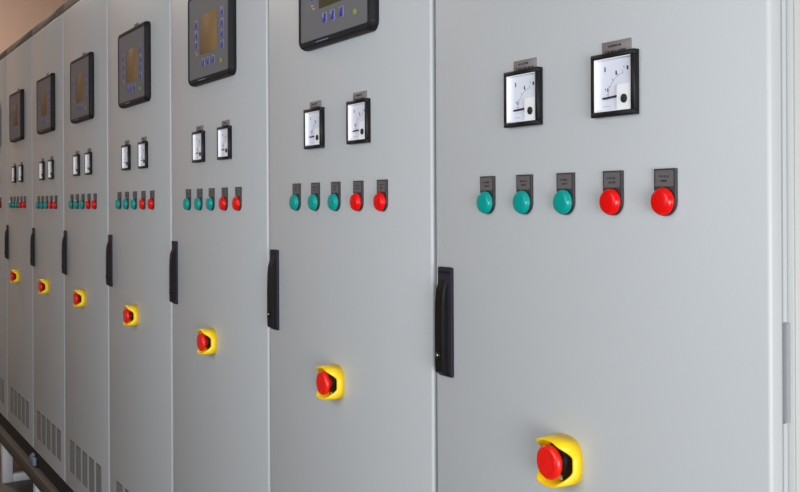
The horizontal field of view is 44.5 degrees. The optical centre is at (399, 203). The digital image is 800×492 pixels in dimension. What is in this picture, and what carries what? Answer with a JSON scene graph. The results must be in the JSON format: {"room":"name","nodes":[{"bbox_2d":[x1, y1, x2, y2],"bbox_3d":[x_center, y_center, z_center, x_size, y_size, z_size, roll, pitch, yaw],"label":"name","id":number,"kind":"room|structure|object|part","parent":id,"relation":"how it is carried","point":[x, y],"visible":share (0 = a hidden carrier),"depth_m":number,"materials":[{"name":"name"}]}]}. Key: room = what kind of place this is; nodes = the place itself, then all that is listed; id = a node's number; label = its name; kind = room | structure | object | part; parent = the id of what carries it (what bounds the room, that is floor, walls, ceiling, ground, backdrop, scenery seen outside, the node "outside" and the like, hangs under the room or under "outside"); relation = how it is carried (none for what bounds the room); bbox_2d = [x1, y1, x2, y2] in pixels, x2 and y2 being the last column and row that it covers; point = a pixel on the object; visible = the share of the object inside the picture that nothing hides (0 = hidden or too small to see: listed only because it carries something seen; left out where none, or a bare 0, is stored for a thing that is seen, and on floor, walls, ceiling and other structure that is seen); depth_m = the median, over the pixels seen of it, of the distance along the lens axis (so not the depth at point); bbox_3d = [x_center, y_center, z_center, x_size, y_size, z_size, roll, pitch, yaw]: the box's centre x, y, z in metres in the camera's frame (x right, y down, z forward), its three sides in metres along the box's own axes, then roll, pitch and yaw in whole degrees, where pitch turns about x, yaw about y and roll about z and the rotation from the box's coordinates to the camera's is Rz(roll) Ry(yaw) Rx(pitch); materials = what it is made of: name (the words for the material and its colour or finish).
{"room":"electrical room","nodes":[
{"label":"electrical room","id":0,"kind":"room"},
{"bbox_2d":[0,443,32,491],"bbox_3d":[-1.961,1.819,3.441,5.700,0.200,15.100,0,0,-31],"label":"floor","id":1,"kind":"structure","parent":0,"point":[25,485],"depth_m":5.97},
{"bbox_2d":[0,425,59,491],"bbox_3d":[-0.947,1.530,4.144,0.635,0.367,6.550,0,0,-31],"label":"base frame","id":2,"kind":"object","parent":1,"relation":"on","point":[10,450],"visible":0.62,"depth_m":5.64,"materials":[{"name":"grey"}]},
{"bbox_2d":[0,49,8,431],"bbox_3d":[-2.391,0.231,6.511,0.642,2.364,0.808,0,0,-31],"label":"tall cabinet","id":3,"kind":"object","parent":2,"relation":"on","point":[4,421],"visible":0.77,"depth_m":6.12,"materials":[{"name":"grey metal"}]},
{"bbox_2d":[1,378,3,403],"bbox_3d":[-2.505,1.183,6.166,0.003,0.149,0.086,0,0,-31],"label":"vent grille","id":4,"kind":"object","parent":3,"relation":"attached to","point":[2,379],"depth_m":6.16,"materials":[{"name":"grey metal"}]},
{"bbox_3d":[-2.376,-0.931,6.523,0.596,0.040,0.808,0,0,-31],"label":"roof rail","id":5,"kind":"part","parent":3,"relation":"part of","materials":[{"name":"grey metal"}]},
{"bbox_2d":[4,29,34,456],"bbox_3d":[-1.972,0.229,5.820,0.642,2.364,0.803,0,0,-31],"label":"tall cabinet","id":6,"kind":"object","parent":2,"relation":"on","point":[19,226],"visible":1,"depth_m":5.62,"materials":[{"name":"grey metal"}]},
{"bbox_3d":[-2.407,0.245,5.978,0.012,0.179,0.029,0,0,-31],"label":"lever","id":7,"kind":"part","parent":6,"relation":"part of","materials":[{"name":"black plastic"}]},
{"bbox_3d":[-2.399,0.236,5.979,0.008,0.209,0.046,0,0,-31],"label":"door handle","id":8,"kind":"part","parent":6,"relation":"part of","materials":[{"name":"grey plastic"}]},
{"bbox_2d":[10,386,12,412],"bbox_3d":[-2.336,1.182,5.887,0.003,0.149,0.086,0,0,-31],"label":"vent grille","id":9,"kind":"object","parent":6,"relation":"attached to","point":[11,387],"depth_m":5.89,"materials":[{"name":"grey metal"}]},
{"bbox_2d":[12,197,15,207],"bbox_3d":[-2.279,-0.006,5.770,0.017,0.068,0.041,0,0,-31],"label":"indicator light","id":10,"kind":"object","parent":6,"relation":"attached to","point":[14,198],"depth_m":5.76,"materials":[{"name":"teal plastic"}]},
{"bbox_3d":[-2.226,-0.503,5.658,0.001,0.250,0.330,0,0,-31],"label":"panel","id":11,"kind":"part","parent":6,"relation":"part of","materials":[{"name":"grey plastic"}]},
{"bbox_2d":[14,390,16,416],"bbox_3d":[-2.273,1.182,5.784,0.003,0.149,0.086,0,0,-31],"label":"vent grille","id":12,"kind":"object","parent":6,"relation":"attached to","point":[15,391],"depth_m":5.78,"materials":[{"name":"grey metal"}]},
{"bbox_2d":[15,196,18,207],"bbox_3d":[-2.224,-0.006,5.680,0.017,0.068,0.041,0,0,-31],"label":"indicator light","id":13,"kind":"object","parent":6,"relation":"attached to","point":[16,203],"depth_m":5.67,"materials":[{"name":"teal plastic"}]},
{"bbox_3d":[-1.958,-0.933,5.832,0.596,0.040,0.803,0,0,-31],"label":"roof rail","id":14,"kind":"part","parent":6,"relation":"part of","materials":[{"name":"grey metal"}]},
{"bbox_2d":[18,393,20,420],"bbox_3d":[-2.210,1.182,5.680,0.003,0.149,0.086,0,0,-31],"label":"vent grille","id":15,"kind":"object","parent":6,"relation":"attached to","point":[19,394],"depth_m":5.67,"materials":[{"name":"grey metal"}]},
{"bbox_2d":[18,196,21,207],"bbox_3d":[-2.168,-0.006,5.587,0.017,0.068,0.041,0,0,-31],"label":"indicator light","id":16,"kind":"object","parent":6,"relation":"attached to","point":[20,202],"depth_m":5.57,"materials":[{"name":"red plastic"}]},
{"bbox_2d":[21,397,24,424],"bbox_3d":[-2.148,1.182,5.577,0.003,0.149,0.086,0,0,-31],"label":"vent grille","id":17,"kind":"object","parent":6,"relation":"attached to","point":[22,398],"depth_m":5.58,"materials":[{"name":"grey metal"}]},
{"bbox_2d":[22,196,25,207],"bbox_3d":[-2.113,-0.006,5.496,0.017,0.068,0.041,0,0,-31],"label":"indicator light","id":18,"kind":"object","parent":6,"relation":"attached to","point":[23,202],"depth_m":5.48,"materials":[{"name":"red plastic"}]},
{"bbox_2d":[25,400,28,428],"bbox_3d":[-2.085,1.181,5.473,0.003,0.149,0.086,0,0,-31],"label":"vent grille","id":19,"kind":"object","parent":6,"relation":"attached to","point":[26,401],"depth_m":5.48,"materials":[{"name":"grey metal"}]},
{"bbox_2d":[30,4,65,491],"bbox_3d":[-1.566,0.227,5.149,0.642,2.364,0.763,0,0,-31],"label":"tall cabinet","id":20,"kind":"object","parent":2,"relation":"on","point":[47,234],"visible":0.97,"depth_m":4.95,"materials":[{"name":"grey metal"}]},
{"bbox_3d":[-1.990,0.246,5.289,0.012,0.179,0.029,0,0,-31],"label":"lever","id":21,"kind":"part","parent":20,"relation":"part of","materials":[{"name":"black plastic"}]},
{"bbox_3d":[-1.982,0.237,5.291,0.008,0.209,0.046,0,0,-31],"label":"door handle","id":22,"kind":"part","parent":20,"relation":"part of","materials":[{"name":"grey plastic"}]},
{"bbox_2d":[35,196,39,208],"bbox_3d":[-1.917,-0.004,5.172,0.017,0.068,0.041,0,0,-31],"label":"indicator light","id":23,"kind":"object","parent":20,"relation":"attached to","point":[38,197],"depth_m":5.16,"materials":[{"name":"teal plastic"}]},
{"bbox_2d":[37,410,40,440],"bbox_3d":[-1.919,1.181,5.199,0.003,0.149,0.086,0,0,-31],"label":"vent grille","id":24,"kind":"object","parent":20,"relation":"attached to","point":[38,411],"depth_m":5.19,"materials":[{"name":"grey metal"}]},
{"bbox_2d":[39,196,43,208],"bbox_3d":[-1.862,-0.005,5.081,0.017,0.068,0.041,0,0,-31],"label":"indicator light","id":25,"kind":"object","parent":20,"relation":"attached to","point":[41,204],"depth_m":5.07,"materials":[{"name":"teal plastic"}]},
{"bbox_2d":[42,415,45,445],"bbox_3d":[-1.856,1.180,5.095,0.003,0.149,0.086,0,0,-31],"label":"vent grille","id":26,"kind":"object","parent":20,"relation":"attached to","point":[43,416],"depth_m":5.08,"materials":[{"name":"grey metal"}]},
{"bbox_3d":[-1.809,-0.502,4.969,0.001,0.250,0.330,0,0,-31],"label":"panel","id":27,"kind":"part","parent":20,"relation":"part of","materials":[{"name":"grey plastic"}]},
{"bbox_2d":[44,196,47,208],"bbox_3d":[-1.807,-0.005,4.991,0.017,0.068,0.041,0,0,-31],"label":"indicator light","id":28,"kind":"object","parent":20,"relation":"attached to","point":[46,197],"depth_m":4.98,"materials":[{"name":"teal plastic"}]},
{"bbox_3d":[-1.552,-0.935,5.161,0.596,0.040,0.763,0,0,-31],"label":"roof rail","id":29,"kind":"part","parent":20,"relation":"part of","materials":[{"name":"grey metal"}]},
{"bbox_2d":[46,419,49,449],"bbox_3d":[-1.794,1.180,4.992,0.003,0.149,0.086,0,0,-31],"label":"vent grille","id":30,"kind":"object","parent":20,"relation":"attached to","point":[47,420],"depth_m":5.00,"materials":[{"name":"grey metal"}]},
{"bbox_2d":[48,195,52,208],"bbox_3d":[-1.751,-0.005,4.898,0.017,0.068,0.041,0,0,-31],"label":"indicator light","id":31,"kind":"object","parent":20,"relation":"attached to","point":[50,204],"depth_m":4.89,"materials":[{"name":"red plastic"}]},
{"bbox_2d":[51,424,55,455],"bbox_3d":[-1.731,1.180,4.888,0.003,0.149,0.086,0,0,-31],"label":"vent grille","id":32,"kind":"object","parent":20,"relation":"attached to","point":[53,426],"depth_m":4.89,"materials":[{"name":"grey metal"}]},
{"bbox_2d":[53,195,56,208],"bbox_3d":[-1.696,-0.005,4.808,0.017,0.068,0.041,0,0,-31],"label":"indicator light","id":33,"kind":"object","parent":20,"relation":"attached to","point":[55,196],"depth_m":4.80,"materials":[{"name":"red plastic"}]},
{"bbox_2d":[57,428,60,460],"bbox_3d":[-1.668,1.179,4.785,0.003,0.149,0.086,0,0,-31],"label":"vent grille","id":34,"kind":"object","parent":20,"relation":"attached to","point":[58,429],"depth_m":4.78,"materials":[{"name":"grey metal"}]},
{"bbox_2d":[61,0,109,491],"bbox_3d":[-1.159,0.226,4.478,0.642,2.364,0.803,0,0,-31],"label":"tall cabinet","id":35,"kind":"object","parent":2,"relation":"on","point":[85,22],"visible":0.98,"depth_m":4.28,"materials":[{"name":"grey metal"}]},
{"bbox_3d":[-1.594,0.243,4.635,0.012,0.179,0.029,0,0,-31],"label":"lever","id":36,"kind":"part","parent":35,"relation":"part of","materials":[{"name":"black plastic"}]},
{"bbox_3d":[-1.586,0.234,4.637,0.008,0.209,0.046,0,0,-31],"label":"door handle","id":37,"kind":"part","parent":35,"relation":"part of","materials":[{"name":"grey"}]},
{"bbox_2d":[68,194,72,208],"bbox_3d":[-1.521,-0.007,4.518,0.017,0.068,0.041,0,0,-31],"label":"indicator light","id":38,"kind":"object","parent":35,"relation":"attached to","point":[70,204],"depth_m":4.51,"materials":[{"name":"teal plastic"}]},
{"bbox_3d":[-1.145,-0.936,4.489,0.596,0.040,0.803,0,0,-31],"label":"roof rail","id":39,"kind":"part","parent":35,"relation":"part of","materials":[{"name":"grey metal"}]},
{"bbox_2d":[70,440,74,474],"bbox_3d":[-1.523,1.179,4.544,0.003,0.149,0.086,0,0,-31],"label":"vent grille","id":40,"kind":"object","parent":35,"relation":"attached to","point":[72,442],"depth_m":4.54,"materials":[{"name":"grey metal"}]},
{"bbox_2d":[74,194,78,208],"bbox_3d":[-1.466,-0.008,4.427,0.017,0.068,0.041,0,0,-31],"label":"indicator light","id":41,"kind":"object","parent":35,"relation":"attached to","point":[76,203],"depth_m":4.41,"materials":[{"name":"teal plastic"}]},
{"bbox_2d":[76,445,80,481],"bbox_3d":[-1.460,1.179,4.441,0.003,0.149,0.086,0,0,-31],"label":"vent grille","id":42,"kind":"object","parent":35,"relation":"attached to","point":[78,447],"depth_m":4.44,"materials":[{"name":"grey metal"}]},
{"bbox_3d":[-1.413,-0.505,4.315,0.001,0.250,0.330,0,0,-31],"label":"panel","id":43,"kind":"part","parent":35,"relation":"part of","materials":[{"name":"grey plastic"}]},
{"bbox_2d":[79,194,84,208],"bbox_3d":[-1.411,-0.008,4.337,0.017,0.068,0.041,0,0,-31],"label":"indicator light","id":44,"kind":"object","parent":35,"relation":"attached to","point":[82,202],"depth_m":4.32,"materials":[{"name":"teal plastic"}]},
{"bbox_2d":[82,450,86,487],"bbox_3d":[-1.397,1.178,4.337,0.003,0.149,0.086,0,0,-31],"label":"vent grille","id":45,"kind":"object","parent":35,"relation":"attached to","point":[84,452],"depth_m":4.34,"materials":[{"name":"grey metal"}]},
{"bbox_2d":[85,194,90,208],"bbox_3d":[-1.355,-0.008,4.244,0.017,0.068,0.041,0,0,-31],"label":"indicator light","id":46,"kind":"object","parent":35,"relation":"attached to","point":[88,202],"depth_m":4.23,"materials":[{"name":"red plastic"}]},
{"bbox_2d":[89,456,93,491],"bbox_3d":[-1.335,1.178,4.234,0.003,0.149,0.086,0,0,-31],"label":"vent grille","id":47,"kind":"object","parent":35,"relation":"attached to","point":[91,458],"depth_m":4.23,"materials":[{"name":"grey metal"}]},
{"bbox_2d":[91,193,96,208],"bbox_3d":[-1.300,-0.009,4.154,0.017,0.068,0.041,0,0,-31],"label":"indicator light","id":48,"kind":"object","parent":35,"relation":"attached to","point":[94,202],"depth_m":4.14,"materials":[{"name":"red plastic"}]},
{"bbox_2d":[96,463,101,491],"bbox_3d":[-1.272,1.178,4.130,0.003,0.149,0.086,0,0,-31],"label":"vent grille","id":49,"kind":"object","parent":35,"relation":"attached to","point":[98,465],"depth_m":4.12,"materials":[{"name":"grey metal"}]},
{"bbox_2d":[105,0,173,491],"bbox_3d":[-0.741,0.224,3.787,0.642,2.364,0.808,0,0,-31],"label":"tall cabinet","id":50,"kind":"object","parent":2,"relation":"on","point":[139,244],"visible":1,"depth_m":3.59,"materials":[{"name":"grey metal"}]},
{"bbox_3d":[-1.177,0.240,3.947,0.012,0.179,0.029,0,0,-31],"label":"lever","id":51,"kind":"part","parent":50,"relation":"part of","materials":[{"name":"black plastic"}]},
{"bbox_3d":[-1.169,0.231,3.948,0.008,0.209,0.046,0,0,-31],"label":"door handle","id":52,"kind":"part","parent":50,"relation":"part of","materials":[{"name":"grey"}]},
{"bbox_2d":[115,192,121,208],"bbox_3d":[-1.104,-0.010,3.829,0.017,0.068,0.041,0,0,-31],"label":"indicator light","id":53,"kind":"object","parent":50,"relation":"attached to","point":[118,202],"depth_m":3.82,"materials":[{"name":"teal plastic"}]},
{"bbox_2d":[116,480,122,491],"bbox_3d":[-1.106,1.177,3.856,0.003,0.149,0.086,0,0,-31],"label":"vent grille","id":54,"kind":"object","parent":50,"relation":"attached to","point":[119,483],"depth_m":3.85,"materials":[{"name":"grey metal"}]},
{"bbox_2d":[122,192,128,208],"bbox_3d":[-1.049,-0.011,3.739,0.017,0.068,0.041,0,0,-31],"label":"indicator light","id":55,"kind":"object","parent":50,"relation":"attached to","point":[125,204],"depth_m":3.73,"materials":[{"name":"teal plastic"}]},
{"bbox_3d":[-0.996,-0.508,3.627,0.001,0.250,0.330,0,0,-31],"label":"panel","id":56,"kind":"part","parent":50,"relation":"part of","materials":[{"name":"grey plastic"}]},
{"bbox_2d":[130,191,136,208],"bbox_3d":[-0.994,-0.011,3.648,0.017,0.068,0.041,0,0,-31],"label":"indicator light","id":57,"kind":"object","parent":50,"relation":"attached to","point":[133,203],"depth_m":3.64,"materials":[{"name":"teal plastic"}]},
{"bbox_2d":[139,191,145,209],"bbox_3d":[-0.938,-0.011,3.555,0.017,0.068,0.041,0,0,-31],"label":"indicator light","id":58,"kind":"object","parent":50,"relation":"attached to","point":[142,202],"depth_m":3.54,"materials":[{"name":"red plastic"}]},
{"bbox_2d":[147,190,154,209],"bbox_3d":[-0.883,-0.011,3.465,0.017,0.068,0.041,0,0,-31],"label":"indicator light","id":59,"kind":"object","parent":50,"relation":"attached to","point":[151,201],"depth_m":3.45,"materials":[{"name":"red plastic"}]},
{"bbox_2d":[169,0,270,491],"bbox_3d":[-0.321,0.222,3.093,0.642,2.364,0.810,0,0,-31],"label":"tall cabinet","id":60,"kind":"object","parent":2,"relation":"on","point":[219,260],"visible":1,"depth_m":2.89,"materials":[{"name":"grey metal"}]},
{"bbox_3d":[-0.757,0.239,3.253,0.012,0.179,0.029,0,0,-31],"label":"lever","id":61,"kind":"part","parent":60,"relation":"part of","materials":[{"name":"black plastic"}]},
{"bbox_3d":[-0.749,0.230,3.255,0.008,0.209,0.046,0,0,-31],"label":"door handle","id":62,"kind":"part","parent":60,"relation":"part of","materials":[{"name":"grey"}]},
{"bbox_2d":[183,189,190,209],"bbox_3d":[-0.684,-0.012,3.136,0.017,0.068,0.041,0,0,-31],"label":"indicator light","id":63,"kind":"object","parent":60,"relation":"attached to","point":[187,200],"depth_m":3.12,"materials":[{"name":"teal plastic"}]},
{"bbox_2d":[194,189,202,209],"bbox_3d":[-0.629,-0.012,3.045,0.017,0.068,0.041,0,0,-31],"label":"indicator light","id":64,"kind":"object","parent":60,"relation":"attached to","point":[198,202],"depth_m":3.03,"materials":[{"name":"teal plastic"}]},
{"bbox_3d":[-0.624,-0.232,3.048,0.002,0.020,0.060,0,0,-31],"label":"label plate","id":65,"kind":"part","parent":60,"relation":"part of","materials":[{"name":"black"}]},
{"bbox_3d":[-0.576,-0.509,2.933,0.001,0.250,0.330,0,0,-31],"label":"panel","id":66,"kind":"part","parent":60,"relation":"part of","materials":[{"name":"grey plastic"}]},
{"bbox_2d":[206,188,214,209],"bbox_3d":[-0.574,-0.012,2.955,0.017,0.068,0.041,0,0,-31],"label":"indicator light","id":67,"kind":"object","parent":60,"relation":"attached to","point":[210,201],"depth_m":2.94,"materials":[{"name":"teal plastic"}]},
{"bbox_2d":[219,187,227,210],"bbox_3d":[-0.518,-0.012,2.862,0.017,0.068,0.041,0,0,-31],"label":"indicator light","id":68,"kind":"object","parent":60,"relation":"attached to","point":[223,201],"depth_m":2.85,"materials":[{"name":"red plastic"}]},
{"bbox_3d":[-0.509,-0.232,2.860,0.002,0.021,0.061,0,0,-31],"label":"label plate","id":69,"kind":"part","parent":60,"relation":"part of","materials":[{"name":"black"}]},
{"bbox_2d":[232,187,241,210],"bbox_3d":[-0.463,-0.013,2.772,0.017,0.068,0.041,0,0,-31],"label":"indicator light","id":70,"kind":"object","parent":60,"relation":"attached to","point":[237,200],"depth_m":2.76,"materials":[{"name":"red plastic"}]},
{"bbox_2d":[267,0,437,491],"bbox_3d":[0.097,0.220,2.402,0.642,2.364,0.800,0,0,-31],"label":"tall cabinet","id":71,"kind":"object","parent":2,"relation":"on","point":[352,272],"visible":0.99,"depth_m":2.20,"materials":[{"name":"grey metal"}]},
{"bbox_3d":[-0.337,0.235,2.559,0.012,0.179,0.029,0,0,-31],"label":"lever","id":72,"kind":"part","parent":71,"relation":"part of","materials":[{"name":"black plastic"}]},
{"bbox_3d":[-0.329,0.226,2.560,0.008,0.209,0.046,0,0,-31],"label":"door handle","id":73,"kind":"part","parent":71,"relation":"part of","materials":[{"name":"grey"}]},
{"bbox_2d":[289,183,300,210],"bbox_3d":[-0.263,-0.015,2.441,0.017,0.068,0.041,0,0,-31],"label":"indicator light","id":74,"kind":"object","parent":71,"relation":"attached to","point":[295,199],"depth_m":2.43,"materials":[{"name":"teal plastic"}]},
{"bbox_2d":[308,182,319,210],"bbox_3d":[-0.208,-0.016,2.351,0.017,0.068,0.041,0,0,-31],"label":"indicator light","id":75,"kind":"object","parent":71,"relation":"attached to","point":[314,187],"depth_m":2.34,"materials":[{"name":"teal plastic"}]},
{"bbox_3d":[-0.203,-0.236,2.353,0.002,0.020,0.060,0,0,-31],"label":"label plate","id":76,"kind":"part","parent":71,"relation":"part of","materials":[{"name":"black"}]},
{"bbox_2d":[327,182,340,210],"bbox_3d":[-0.154,-0.016,2.260,0.017,0.068,0.041,0,0,-31],"label":"indicator light","id":77,"kind":"object","parent":71,"relation":"attached to","point":[334,199],"depth_m":2.25,"materials":[{"name":"teal plastic"}]},
{"bbox_3d":[-0.155,-0.513,2.238,0.001,0.250,0.330,0,0,-31],"label":"panel","id":78,"kind":"part","parent":71,"relation":"part of","materials":[{"name":"grey plastic"}]},
{"bbox_2d":[350,180,363,210],"bbox_3d":[-0.098,-0.016,2.167,0.017,0.068,0.041,0,0,-31],"label":"indicator light","id":79,"kind":"object","parent":71,"relation":"attached to","point":[357,186],"depth_m":2.16,"materials":[{"name":"red plastic"}]},
{"bbox_3d":[-0.089,-0.236,2.165,0.002,0.021,0.061,0,0,-31],"label":"label plate","id":80,"kind":"part","parent":71,"relation":"part of","materials":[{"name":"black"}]},
{"bbox_2d":[373,179,387,210],"bbox_3d":[-0.043,-0.017,2.077,0.017,0.068,0.041,0,0,-31],"label":"indicator light","id":81,"kind":"object","parent":71,"relation":"attached to","point":[380,201],"depth_m":2.07,"materials":[{"name":"red plastic"}]},
{"bbox_2d":[435,0,799,491],"bbox_3d":[0.510,0.218,1.720,0.642,2.364,0.789,0,0,-31],"label":"tall cabinet","id":82,"kind":"object","parent":2,"relation":"on","point":[617,299],"visible":1,"depth_m":1.47,"materials":[{"name":"grey metal"}]},
{"bbox_3d":[0.079,0.236,1.872,0.012,0.179,0.029,0,0,-31],"label":"lever","id":83,"kind":"part","parent":82,"relation":"part of","materials":[{"name":"black plastic"}]},
{"bbox_3d":[0.087,0.226,1.873,0.008,0.209,0.046,0,0,-31],"label":"door handle","id":84,"kind":"part","parent":82,"relation":"part of","materials":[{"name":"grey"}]},
{"bbox_2d":[476,176,495,213],"bbox_3d":[0.152,-0.015,1.755,0.017,0.068,0.041,0,0,-31],"label":"indicator light","id":85,"kind":"object","parent":82,"relation":"attached to","point":[486,185],"depth_m":1.75,"materials":[{"name":"teal plastic"}]},
{"bbox_2d":[513,174,532,213],"bbox_3d":[0.207,-0.015,1.664,0.017,0.068,0.041,0,0,-31],"label":"indicator light","id":86,"kind":"object","parent":82,"relation":"attached to","point":[522,183],"depth_m":1.66,"materials":[{"name":"teal plastic"}]},
{"bbox_3d":[0.213,-0.235,1.667,0.002,0.020,0.060,0,0,-31],"label":"label plate","id":87,"kind":"part","parent":82,"relation":"part of","materials":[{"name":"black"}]},
{"bbox_2d":[553,172,574,214],"bbox_3d":[0.262,-0.015,1.574,0.017,0.068,0.041,0,0,-31],"label":"indicator light","id":88,"kind":"object","parent":82,"relation":"attached to","point":[563,182],"depth_m":1.57,"materials":[{"name":"teal plastic"}]},
{"bbox_2d":[599,170,623,214],"bbox_3d":[0.318,-0.015,1.481,0.017,0.068,0.041,0,0,-31],"label":"indicator light","id":89,"kind":"object","parent":82,"relation":"attached to","point":[611,182],"depth_m":1.48,"materials":[{"name":"red plastic"}]},
{"bbox_3d":[0.327,-0.235,1.478,0.002,0.021,0.061,0,0,-31],"label":"label plate","id":90,"kind":"part","parent":82,"relation":"part of","materials":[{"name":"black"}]},
{"bbox_2d":[650,168,677,215],"bbox_3d":[0.373,-0.016,1.390,0.017,0.068,0.041,0,0,-31],"label":"indicator light","id":91,"kind":"object","parent":82,"relation":"attached to","point":[663,181],"depth_m":1.38,"materials":[{"name":"red plastic"}]},
{"bbox_2d":[0,0,67,53],"bbox_3d":[-5.830,-0.564,9.814,5.300,4.600,0.200,0,0,-31],"label":"wall","id":92,"kind":"structure","parent":0,"point":[17,17],"depth_m":10.71,"materials":[{"name":"beige paint"}]}
]}

